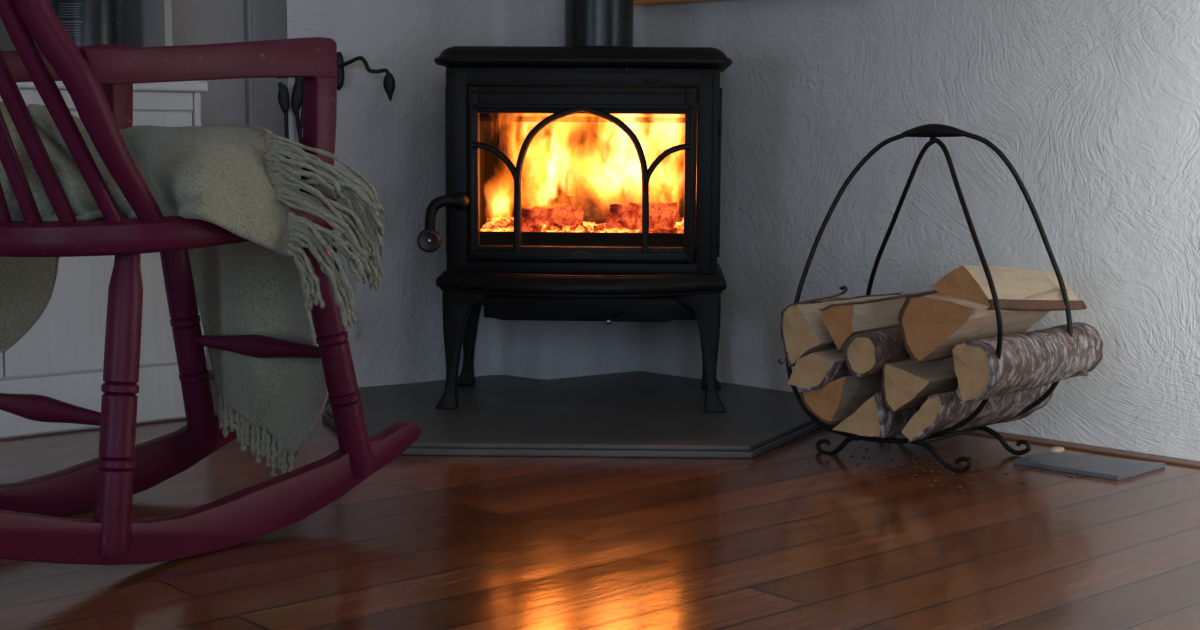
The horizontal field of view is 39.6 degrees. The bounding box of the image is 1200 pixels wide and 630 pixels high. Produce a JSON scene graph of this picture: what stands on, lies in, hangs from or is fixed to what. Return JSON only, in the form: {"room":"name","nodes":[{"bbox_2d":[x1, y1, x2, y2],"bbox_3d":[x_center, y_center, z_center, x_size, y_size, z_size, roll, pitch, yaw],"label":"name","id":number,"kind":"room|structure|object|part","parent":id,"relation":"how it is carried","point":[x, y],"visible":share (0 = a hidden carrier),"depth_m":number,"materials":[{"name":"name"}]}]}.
{"room":"living room","nodes":[
{"label":"living room","id":0,"kind":"room"},
{"bbox_2d":[287,0,642,386],"bbox_3d":[-0.273,-1.014,3.448,0.775,2.350,0.176,-2,7,-22],"label":"wall","id":1,"kind":"structure","parent":0,"point":[397,144],"depth_m":3.46,"materials":[{"name":"paint"}]},
{"bbox_2d":[277,52,394,100],"bbox_3d":[-0.528,-0.475,3.318,0.245,0.097,0.041,0,7,0],"label":"tool rack","id":2,"kind":"object","parent":1,"relation":"attached to","point":[389,81],"visible":0.61,"depth_m":3.30,"materials":[{"name":"metal"}]},
{"bbox_2d":[278,82,290,173],"bbox_3d":[-0.615,-0.221,3.337,0.055,0.485,0.010,0,7,0],"label":"poker","id":3,"kind":"object","parent":2,"relation":"hanging from","point":[283,93],"visible":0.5,"depth_m":3.31,"materials":[{"name":"metal"}]},
{"bbox_3d":[-0.629,-0.430,3.313,0.024,0.065,0.010,0,6,0],"label":"handle","id":4,"kind":"part","parent":3,"relation":"part of","materials":[{"name":"metal"}]},
{"bbox_2d":[298,78,302,148],"bbox_3d":[-0.556,-0.214,3.331,0.091,0.536,0.017,0,7,0],"label":"scoop","id":5,"kind":"object","parent":2,"relation":"hanging from","point":[300,139],"visible":0.15,"depth_m":3.31,"materials":[{"name":"metal"}]},
{"bbox_2d":[291,78,348,324],"bbox_3d":[-0.558,-0.230,3.336,0.115,0.501,0.011,0,7,0],"label":"rake","id":6,"kind":"object","parent":2,"relation":"hanging from","point":[296,98],"visible":0.44,"depth_m":3.31,"materials":[{"name":"metal"}]},
{"bbox_3d":[-0.601,-0.437,3.312,0.028,0.083,0.011,0,6,0],"label":"handle","id":7,"kind":"part","parent":6,"relation":"part of","materials":[{"name":"metal"}]},
{"bbox_3d":[-0.522,-0.488,3.333,0.022,0.075,0.009,0,6,0],"label":"plate","id":8,"kind":"part","parent":2,"relation":"part of","materials":[{"name":"metal"}]},
{"bbox_3d":[-0.464,-0.469,3.308,0.116,0.088,0.024,2,7,12],"label":"curled arm","id":9,"kind":"part","parent":2,"relation":"part of","materials":[{"name":"metal"}]},
{"bbox_2d":[0,374,1199,629],"bbox_3d":[-0.003,0.411,1.557,10.000,0.050,9.000,0,7,0],"label":"floor","id":10,"kind":"structure","parent":0,"point":[774,539],"depth_m":2.22,"materials":[{"name":"brown wood"}]},
{"bbox_2d":[0,81,207,438],"bbox_3d":[-1.269,-0.108,3.003,1.020,0.637,0.444,-5,8,-39],"label":"base cabinet","id":11,"kind":"object","parent":10,"relation":"on","point":[61,357],"visible":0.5,"depth_m":3.04,"materials":[{"name":"white paint"}]},
{"bbox_3d":[-1.292,-0.102,2.726,0.615,0.469,0.011,-5,8,-39],"label":"door","id":12,"kind":"part","parent":11,"relation":"part of","materials":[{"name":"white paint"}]},
{"bbox_3d":[-0.910,-0.134,3.035,0.365,0.469,0.011,-5,8,-39],"label":"door","id":13,"kind":"part","parent":11,"relation":"part of","materials":[{"name":"white paint"}]},
{"bbox_2d":[16,81,207,91],"bbox_3d":[-1.267,-0.414,2.968,1.020,0.021,0.444,-5,8,-39],"label":"countertop","id":14,"kind":"structure","parent":11,"relation":"on","point":[180,86],"depth_m":3.06,"materials":[{"name":"paint"}]},
{"bbox_2d":[0,0,172,50],"bbox_3d":[-1.291,-0.975,2.929,0.987,1.099,0.310,-5,8,-39],"label":"shelf unit","id":15,"kind":"object","parent":14,"relation":"on","point":[148,23],"visible":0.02,"depth_m":3.23,"materials":[{"name":"paint"}]},
{"bbox_3d":[-1.390,-0.988,3.038,0.972,1.099,0.015,-5,8,-39],"label":"panel","id":16,"kind":"part","parent":15,"relation":"part of","materials":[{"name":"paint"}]},
{"bbox_3d":[-0.914,-1.007,3.235,0.015,1.099,0.310,-5,8,-39],"label":"panel","id":17,"kind":"part","parent":15,"relation":"part of","materials":[{"name":"paint"}]},
{"bbox_2d":[51,0,124,45],"bbox_3d":[-0.976,-0.598,3.175,0.134,0.299,0.134,-5,8,-39],"label":"canister","id":18,"kind":"object","parent":14,"relation":"on","point":[88,22],"visible":0.52,"depth_m":3.12,"materials":[{"name":"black metal"}]},
{"bbox_2d":[0,0,421,564],"bbox_3d":[-0.692,-0.237,2.160,0.464,1.093,0.969,5,8,36],"label":"rocking chair","id":19,"kind":"object","parent":10,"relation":"on","point":[99,80],"visible":0.85,"depth_m":2.07,"materials":[{"name":"red paint"}]},
{"bbox_3d":[-0.824,-0.350,2.328,0.038,0.070,0.405,5,8,36],"label":"arm","id":20,"kind":"part","parent":19,"relation":"part of","materials":[{"name":"red paint"}]},
{"bbox_3d":[-0.724,-0.248,2.484,0.028,0.211,0.056,5,8,36],"label":"arm post","id":21,"kind":"part","parent":19,"relation":"part of","materials":[{"name":"red paint"}]},
{"bbox_3d":[-0.594,0.107,2.055,0.045,0.381,0.088,3,7,18],"label":"leg","id":22,"kind":"part","parent":19,"relation":"part of","materials":[{"name":"red paint"}]},
{"bbox_3d":[-0.641,-0.128,2.240,0.459,0.066,0.495,5,8,36],"label":"seat","id":23,"kind":"part","parent":19,"relation":"part of","materials":[{"name":"red paint"}]},
{"bbox_3d":[-0.629,0.029,2.546,0.045,0.368,0.105,4,7,28],"label":"leg","id":24,"kind":"part","parent":19,"relation":"part of","materials":[{"name":"red paint"}]},
{"bbox_2d":[0,101,383,476],"bbox_3d":[-0.631,-0.005,2.291,0.547,0.582,0.614,-3,7,-28],"label":"throw blanket","id":25,"kind":"object","parent":19,"relation":"on","point":[235,178],"visible":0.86,"depth_m":2.16,"materials":[{"name":"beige fabric"}]},
{"bbox_3d":[-0.485,-0.319,2.083,0.038,0.070,0.405,5,8,36],"label":"arm","id":26,"kind":"part","parent":19,"relation":"part of","materials":[{"name":"red paint"}]},
{"bbox_3d":[-0.381,-0.217,2.236,0.028,0.211,0.056,5,8,36],"label":"arm post","id":27,"kind":"part","parent":19,"relation":"part of","materials":[{"name":"red paint"}]},
{"bbox_3d":[-0.373,0.052,2.354,0.116,0.369,0.045,-6,9,-42],"label":"leg","id":28,"kind":"part","parent":19,"relation":"part of","materials":[{"name":"red paint"}]},
{"bbox_2d":[322,371,830,457],"bbox_3d":[-0.023,0.180,3.273,1.151,0.020,0.904,0,7,0],"label":"hearth pad","id":29,"kind":"object","parent":10,"relation":"on","point":[634,413],"visible":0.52,"depth_m":3.10,"materials":[{"name":"stone"}]},
{"bbox_2d":[417,0,732,412],"bbox_3d":[-0.038,-0.802,3.191,0.583,1.950,0.482,1,7,2],"label":"wood stove","id":30,"kind":"object","parent":29,"relation":"on","point":[599,112],"visible":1,"depth_m":3.13,"materials":[{"name":"metal"}]},
{"bbox_3d":[-0.318,-0.138,3.100,0.045,0.045,0.019,1,7,2],"label":"handle knob","id":31,"kind":"part","parent":30,"relation":"part of","materials":[{"name":"black metal"}]},
{"bbox_3d":[-0.285,-0.190,3.111,0.080,0.077,0.055,1,7,2],"label":"handle","id":32,"kind":"part","parent":30,"relation":"part of","materials":[{"name":"metal"}]},
{"bbox_3d":[-0.259,0.060,3.190,0.106,0.235,0.062,1,7,2],"label":"leg","id":33,"kind":"part","parent":30,"relation":"part of","materials":[{"name":"metal"}]},
{"bbox_3d":[-0.248,0.030,3.455,0.106,0.235,0.062,1,7,2],"label":"leg","id":34,"kind":"part","parent":30,"relation":"part of","materials":[{"name":"metal"}]},
{"bbox_3d":[-0.031,-0.074,3.263,0.547,0.036,0.461,1,7,2],"label":"plate","id":35,"kind":"part","parent":30,"relation":"part of","materials":[{"name":"metal"}]},
{"bbox_2d":[480,215,683,232],"bbox_3d":[-0.029,-0.169,3.297,0.410,0.066,0.200,1,7,2],"label":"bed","id":36,"kind":"object","parent":30,"relation":"on","point":[506,223],"visible":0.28,"depth_m":3.31,"materials":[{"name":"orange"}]},
{"bbox_2d":[540,223,546,231],"bbox_3d":[-0.116,-0.171,3.226,0.027,0.020,0.022,1,7,2],"label":"ember","id":37,"kind":"object","parent":36,"relation":"on","point":[544,228],"visible":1,"depth_m":3.21,"materials":[{"name":"orange wood"}]},
{"bbox_2d":[521,205,583,231],"bbox_3d":[-0.095,-0.186,3.247,0.129,0.058,0.072,0,7,-2],"label":"log","id":38,"kind":"object","parent":36,"relation":"on","point":[570,215],"visible":0.87,"depth_m":3.22,"materials":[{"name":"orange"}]},
{"bbox_2d":[551,223,569,231],"bbox_3d":[-0.076,-0.165,3.217,0.027,0.028,0.033,4,7,28],"label":"ember","id":39,"kind":"object","parent":36,"relation":"on","point":[555,227],"visible":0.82,"depth_m":3.21,"materials":[{"name":"orange wood"}]},
{"bbox_2d":[571,222,587,231],"bbox_3d":[-0.040,-0.165,3.219,0.026,0.028,0.029,-4,8,-33],"label":"ember","id":40,"kind":"object","parent":36,"relation":"on","point":[578,227],"visible":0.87,"depth_m":3.21,"materials":[{"name":"orange wood"}]},
{"bbox_2d":[533,192,660,223],"bbox_3d":[-0.008,-0.212,3.340,0.259,0.069,0.070,1,7,3],"label":"log","id":41,"kind":"object","parent":36,"relation":"on","point":[595,206],"visible":0.5,"depth_m":3.31,"materials":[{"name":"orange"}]},
{"bbox_2d":[593,225,604,231],"bbox_3d":[-0.001,-0.162,3.215,0.023,0.024,0.022,-1,7,-11],"label":"ember","id":42,"kind":"object","parent":36,"relation":"on","point":[597,228],"visible":0.7,"depth_m":3.21,"materials":[{"name":"orange wood"}]},
{"bbox_2d":[606,201,679,230],"bbox_3d":[0.082,-0.192,3.229,0.141,0.058,0.073,1,7,9],"label":"log","id":43,"kind":"object","parent":36,"relation":"on","point":[628,215],"visible":0.91,"depth_m":3.20,"materials":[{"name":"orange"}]},
{"bbox_2d":[660,228,676,232],"bbox_3d":[0.133,-0.159,3.216,0.021,0.022,0.029,-6,9,-42],"label":"ember","id":44,"kind":"object","parent":36,"relation":"on","point":[675,229],"visible":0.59,"depth_m":3.21,"materials":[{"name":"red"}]},
{"bbox_3d":[-0.034,-0.263,3.124,0.426,0.326,0.044,1,7,2],"label":"door","id":45,"kind":"part","parent":30,"relation":"part of","materials":[{"name":"metal"}]},
{"bbox_3d":[-0.026,-0.499,3.264,0.558,0.036,0.403,1,7,2],"label":"plate","id":46,"kind":"part","parent":30,"relation":"part of","materials":[{"name":"metal"}]},
{"bbox_3d":[0.015,0.012,3.122,0.013,0.013,0.013,1,7,2],"label":"damper knob","id":47,"kind":"part","parent":30,"relation":"part of","materials":[{"name":"metal"}]},
{"bbox_3d":[0.033,0.001,3.153,0.008,0.019,0.067,4,7,29],"label":"damper rod","id":48,"kind":"part","parent":30,"relation":"part of","materials":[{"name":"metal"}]},
{"bbox_3d":[0.099,-0.438,3.094,0.033,0.011,0.013,1,7,2],"label":"vent lever","id":49,"kind":"part","parent":30,"relation":"part of","materials":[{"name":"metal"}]},
{"bbox_3d":[0.187,0.065,3.173,0.106,0.235,0.062,1,7,2],"label":"leg","id":50,"kind":"part","parent":30,"relation":"part of","materials":[{"name":"metal"}]},
{"bbox_3d":[0.198,0.035,3.438,0.106,0.235,0.062,1,7,2],"label":"leg","id":51,"kind":"part","parent":30,"relation":"part of","materials":[{"name":"metal"}]},
{"bbox_2d":[786,124,1072,473],"bbox_3d":[0.551,-0.036,2.819,0.450,0.571,0.279,7,9,44],"label":"log holder","id":52,"kind":"object","parent":10,"relation":"on","point":[932,131],"visible":0.74,"depth_m":2.79,"materials":[{"name":"metal"}]},
{"bbox_2d":[800,373,882,423],"bbox_3d":[0.481,0.129,2.920,0.097,0.086,0.313,7,9,44],"label":"log","id":53,"kind":"object","parent":52,"relation":"in","point":[840,398],"visible":0.55,"depth_m":2.81,"materials":[{"name":"brown wood"}]},
{"bbox_2d":[788,348,851,390],"bbox_3d":[0.459,0.085,2.916,0.097,0.070,0.306,7,9,44],"label":"log","id":54,"kind":"object","parent":53,"relation":"on","point":[813,371],"visible":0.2,"depth_m":2.81,"materials":[{"name":"white wood"}]},
{"bbox_2d":[778,286,901,366],"bbox_3d":[0.449,0.010,2.928,0.102,0.141,0.334,7,9,44],"label":"log","id":55,"kind":"object","parent":54,"relation":"on","point":[803,332],"visible":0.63,"depth_m":2.84,"materials":[{"name":"brown wood"}]},
{"bbox_2d":[819,290,935,349],"bbox_3d":[0.499,0.004,2.880,0.072,0.085,0.316,7,9,44],"label":"log","id":56,"kind":"object","parent":54,"relation":"on","point":[842,321],"visible":0.6,"depth_m":2.78,"materials":[{"name":"brown wood"}]},
{"bbox_2d":[832,390,920,437],"bbox_3d":[0.527,0.149,2.862,0.107,0.080,0.295,7,9,44],"label":"log","id":57,"kind":"object","parent":52,"relation":"in","point":[873,417],"visible":0.32,"depth_m":2.75,"materials":[{"name":"white wood"}]},
{"bbox_2d":[882,357,957,412],"bbox_3d":[0.600,0.109,2.800,0.093,0.082,0.318,7,9,44],"label":"log","id":58,"kind":"object","parent":57,"relation":"on","point":[907,384],"visible":0.47,"depth_m":2.71,"materials":[{"name":"brown wood"}]},
{"bbox_2d":[843,328,910,376],"bbox_3d":[0.536,0.053,2.831,0.074,0.073,0.320,7,9,44],"label":"log","id":59,"kind":"object","parent":58,"relation":"on","point":[866,353],"visible":0.41,"depth_m":2.72,"materials":[{"name":"brown wood"}]},
{"bbox_2d":[898,286,1067,363],"bbox_3d":[0.638,0.010,2.739,0.138,0.120,0.318,7,9,44],"label":"log","id":60,"kind":"object","parent":58,"relation":"on","point":[931,324],"visible":0.64,"depth_m":2.65,"materials":[{"name":"brown wood"}]},
{"bbox_2d":[931,265,1086,310],"bbox_3d":[0.679,-0.046,2.750,0.118,0.089,0.310,7,9,44],"label":"log","id":61,"kind":"object","parent":60,"relation":"on","point":[1012,285],"visible":0.88,"depth_m":2.68,"materials":[{"name":"brown wood"}]},
{"bbox_3d":[0.562,-0.310,2.805,0.125,0.023,0.023,7,9,44],"label":"handle","id":62,"kind":"part","parent":52,"relation":"part of","materials":[{"name":"metal"}]},
{"bbox_2d":[901,383,1053,442],"bbox_3d":[0.638,0.152,2.788,0.346,0.090,0.082,-6,9,-44],"label":"log","id":63,"kind":"object","parent":52,"relation":"in","point":[941,411],"visible":0.68,"depth_m":2.71,"materials":[{"name":"white wood"}]},
{"bbox_2d":[952,322,1102,402],"bbox_3d":[0.703,0.075,2.741,0.089,0.100,0.361,7,9,44],"label":"log","id":64,"kind":"object","parent":63,"relation":"on","point":[1037,358],"visible":1,"depth_m":2.67,"materials":[{"name":"white wood"}]},
{"bbox_2d":[808,448,1073,491],"bbox_3d":[0.545,0.251,2.765,0.264,0.003,0.384,-5,8,-37],"label":"crumbs","id":65,"kind":"object","parent":10,"relation":"on","point":[970,456],"visible":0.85,"depth_m":2.77,"materials":[{"name":"brown wood"}]},
{"bbox_2d":[1049,447,1064,452],"bbox_3d":[0.788,0.232,2.875,0.034,0.009,0.024,-3,7,-29],"label":"chip","id":66,"kind":"object","parent":10,"relation":"on","point":[1053,449],"visible":1,"depth_m":2.87,"materials":[{"name":"beige wood"}]},
{"bbox_2d":[1013,452,1164,480],"bbox_3d":[0.816,0.248,2.783,0.196,0.008,0.156,6,9,43],"label":"floor vent","id":67,"kind":"object","parent":10,"relation":"on","point":[1117,469],"depth_m":2.76,"materials":[{"name":"grey metal"}]},
{"bbox_2d":[640,0,1199,460],"bbox_3d":[1.659,-0.855,2.170,4.200,2.350,0.125,7,9,43],"label":"wall","id":68,"kind":"structure","parent":0,"point":[1094,105],"depth_m":3.07,"materials":[{"name":"paint"}]},
{"bbox_2d":[634,0,726,4],"bbox_3d":[0.307,-0.672,3.381,0.620,0.060,0.032,7,9,43],"label":"wooden shelf","id":69,"kind":"object","parent":68,"relation":"attached to","point":[636,2],"visible":0.96,"depth_m":3.53,"materials":[{"name":"orange wood"}]},
{"bbox_2d":[969,430,1199,467],"bbox_3d":[1.627,0.322,2.205,3.200,0.004,0.039,7,9,43],"label":"trim","id":70,"kind":"structure","parent":68,"relation":"attached to","point":[1165,459],"depth_m":2.91,"materials":[{"name":"brown wood"}]},
{"bbox_3d":[-2.254,-0.924,2.542,4.200,2.350,0.100,-5,8,-39],"label":"wall","id":71,"kind":"structure","parent":0,"visible":0},
{"bbox_2d":[172,0,245,370],"bbox_3d":[-1.080,-0.872,3.431,0.747,2.040,0.022,-5,8,-39],"label":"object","id":72,"kind":"structure","parent":71,"relation":"in","point":[194,22],"depth_m":3.65,"materials":[{"name":"grey paint"}]},
{"bbox_2d":[244,0,287,157],"bbox_3d":[-0.733,-0.921,3.706,0.133,2.100,0.030,-5,8,-39],"label":"trim","id":73,"kind":"structure","parent":71,"relation":"attached to","point":[263,19],"depth_m":3.72,"materials":[{"name":"paint"}]}
]}

